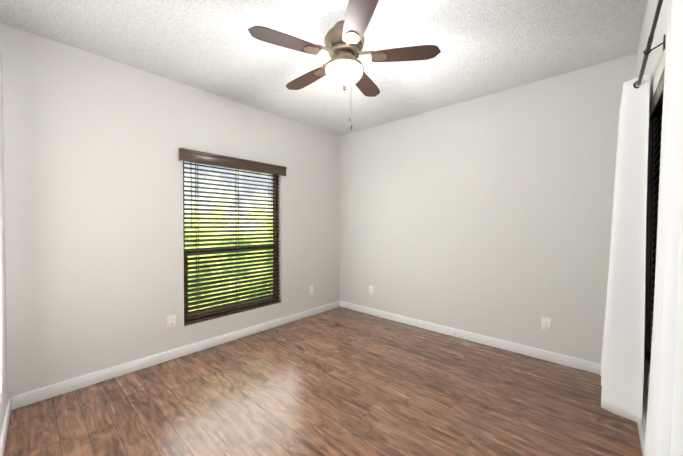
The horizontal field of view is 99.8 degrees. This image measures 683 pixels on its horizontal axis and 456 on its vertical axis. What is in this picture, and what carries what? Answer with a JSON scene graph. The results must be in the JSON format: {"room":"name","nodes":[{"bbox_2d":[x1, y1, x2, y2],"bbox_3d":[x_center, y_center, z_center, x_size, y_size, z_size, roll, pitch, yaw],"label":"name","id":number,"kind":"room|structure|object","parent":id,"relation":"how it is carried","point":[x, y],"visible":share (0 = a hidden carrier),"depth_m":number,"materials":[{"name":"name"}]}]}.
{"room":"empty bedroom","nodes":[
{"label":"empty bedroom","id":0,"kind":"room"},
{"bbox_2d":[0,17,10,455],"bbox_3d":[-1.175,-0.049,0.801,3.452,2.740,0.237,1,1,42],"label":"wall","id":1,"kind":"structure","parent":0,"point":[5,406],"depth_m":1.90,"materials":[{"name":"paint"}]},
{"bbox_2d":[0,375,1,400],"bbox_3d":[-2.018,0.949,1.706,0.078,0.128,0.009,1,1,42],"label":"electrical outlet","id":2,"kind":"object","parent":1,"relation":"attached to","point":[0,387],"visible":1,"depth_m":1.70,"materials":[{"name":"white plastic"}]},
{"bbox_2d":[2,23,339,397],"bbox_3d":[-1.286,-0.085,3.355,0.150,2.740,3.885,1,1,42],"label":"wall","id":3,"kind":"structure","parent":0,"point":[93,189],"depth_m":2.50,"materials":[{"name":"paint"}]},
{"bbox_2d":[167,314,175,328],"bbox_3d":[-1.670,0.921,2.829,0.008,0.128,0.078,1,1,42],"label":"electrical outlet","id":4,"kind":"object","parent":3,"relation":"attached to","point":[171,321],"visible":1,"depth_m":2.83,"materials":[{"name":"white plastic"}]},
{"bbox_2d":[11,301,338,409],"bbox_3d":[-1.192,1.238,3.352,0.018,0.095,3.490,1,1,42],"label":"baseboard","id":5,"kind":"structure","parent":3,"relation":"attached to","point":[37,395],"depth_m":2.65,"materials":[{"name":"white wood"}]},
{"bbox_2d":[183,161,277,321],"bbox_3d":[-1.275,0.124,3.425,0.073,1.740,1.200,1,1,42],"label":"window","id":6,"kind":"structure","parent":3,"relation":"in","point":[273,181],"depth_m":3.42,"materials":[{"name":"brown metal"}]},
{"bbox_2d":[179,148,286,324],"bbox_3d":[-1.196,0.096,3.353,0.127,1.786,1.292,1,1,42],"label":"window blind","id":7,"kind":"object","parent":6,"relation":"attached to","point":[195,156],"visible":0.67,"depth_m":3.28,"materials":[{"name":"brown wood"}]},
{"bbox_2d":[309,285,312,294],"bbox_3d":[-0.439,0.899,4.183,0.012,0.128,0.078,1,1,42],"label":"electrical outlet","id":8,"kind":"object","parent":3,"relation":"attached to","point":[311,289],"visible":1,"depth_m":4.19,"materials":[{"name":"white plastic"}]},
{"bbox_2d":[3,307,642,455],"bbox_3d":[-0.467,1.359,1.688,3.630,0.100,5.285,1,1,42],"label":"floor","id":9,"kind":"structure","parent":0,"point":[339,381],"depth_m":2.12,"materials":[{"name":"brown wood"}]},
{"bbox_2d":[0,0,647,135],"bbox_3d":[-0.467,-1.481,1.648,3.630,0.100,5.285,1,1,42],"label":"ceiling","id":10,"kind":"structure","parent":0,"point":[485,47],"depth_m":2.23,"materials":[{"name":"white paint"}]},
{"bbox_2d":[248,0,440,129],"bbox_3d":[-0.018,-1.050,2.115,1.227,0.775,1.274,1,1,42],"label":"ceiling fan","id":11,"kind":"object","parent":10,"relation":"hanging from","point":[343,67],"visible":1,"depth_m":1.97,"materials":[{"name":"brown wood"}]},
{"bbox_2d":[340,54,636,363],"bbox_3d":[1.257,-0.088,3.570,3.330,2.740,0.150,1,1,42],"label":"wall","id":12,"kind":"structure","parent":0,"point":[490,215],"depth_m":3.09,"materials":[{"name":"paint"}]},
{"bbox_2d":[369,286,372,294],"bbox_3d":[0.433,0.913,4.224,0.078,0.128,0.008,1,1,42],"label":"electrical outlet","id":13,"kind":"object","parent":12,"relation":"attached to","point":[371,290],"visible":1,"depth_m":4.22,"materials":[{"name":"white plastic"}]},
{"bbox_2d":[339,301,600,374],"bbox_3d":[1.212,1.236,3.516,3.300,0.095,0.018,1,1,42],"label":"baseboard","id":14,"kind":"structure","parent":12,"relation":"attached to","point":[585,365],"depth_m":3.15,"materials":[{"name":"white wood"}]},
{"bbox_2d":[541,317,550,331],"bbox_3d":[1.997,0.938,2.807,0.078,0.128,0.008,1,1,42],"label":"electrical outlet","id":15,"kind":"object","parent":12,"relation":"attached to","point":[545,324],"visible":1,"depth_m":2.81,"materials":[{"name":"white plastic"}]},
{"bbox_2d":[636,0,670,432],"bbox_3d":[1.292,-0.052,1.018,0.150,2.740,3.885,1,1,42],"label":"wall","id":16,"kind":"structure","parent":0,"point":[655,66],"depth_m":1.77,"materials":[{"name":"paint"}]},
{"bbox_2d":[637,422,644,455],"bbox_3d":[1.509,1.265,1.401,0.018,0.095,2.675,1,1,42],"label":"baseboard","id":17,"kind":"structure","parent":16,"relation":"attached to","point":[640,427],"depth_m":1.71,"materials":[{"name":"white wood"}]},
{"bbox_2d":[600,0,682,455],"bbox_3d":[1.302,0.127,1.292,0.200,1.966,2.299,1,1,42],"label":"curtain","id":18,"kind":"object","parent":16,"relation":"attached to","point":[622,367],"visible":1,"depth_m":1.44,"materials":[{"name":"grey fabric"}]},
{"bbox_2d":[647,69,664,362],"bbox_3d":[1.515,0.042,1.327,0.068,1.512,1.204,1,1,42],"label":"window blind","id":19,"kind":"object","parent":16,"relation":"attached to","point":[656,108],"visible":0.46,"depth_m":1.68,"materials":[{"name":"black wood"}]},
{"label":"outside","id":20,"kind":"structure","parent":0,"visible":0},
{"bbox_2d":[184,162,272,311],"bbox_3d":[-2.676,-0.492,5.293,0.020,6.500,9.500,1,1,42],"label":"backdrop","id":21,"kind":"structure","parent":20,"point":[212,186],"depth_m":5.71,"materials":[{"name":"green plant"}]}
]}

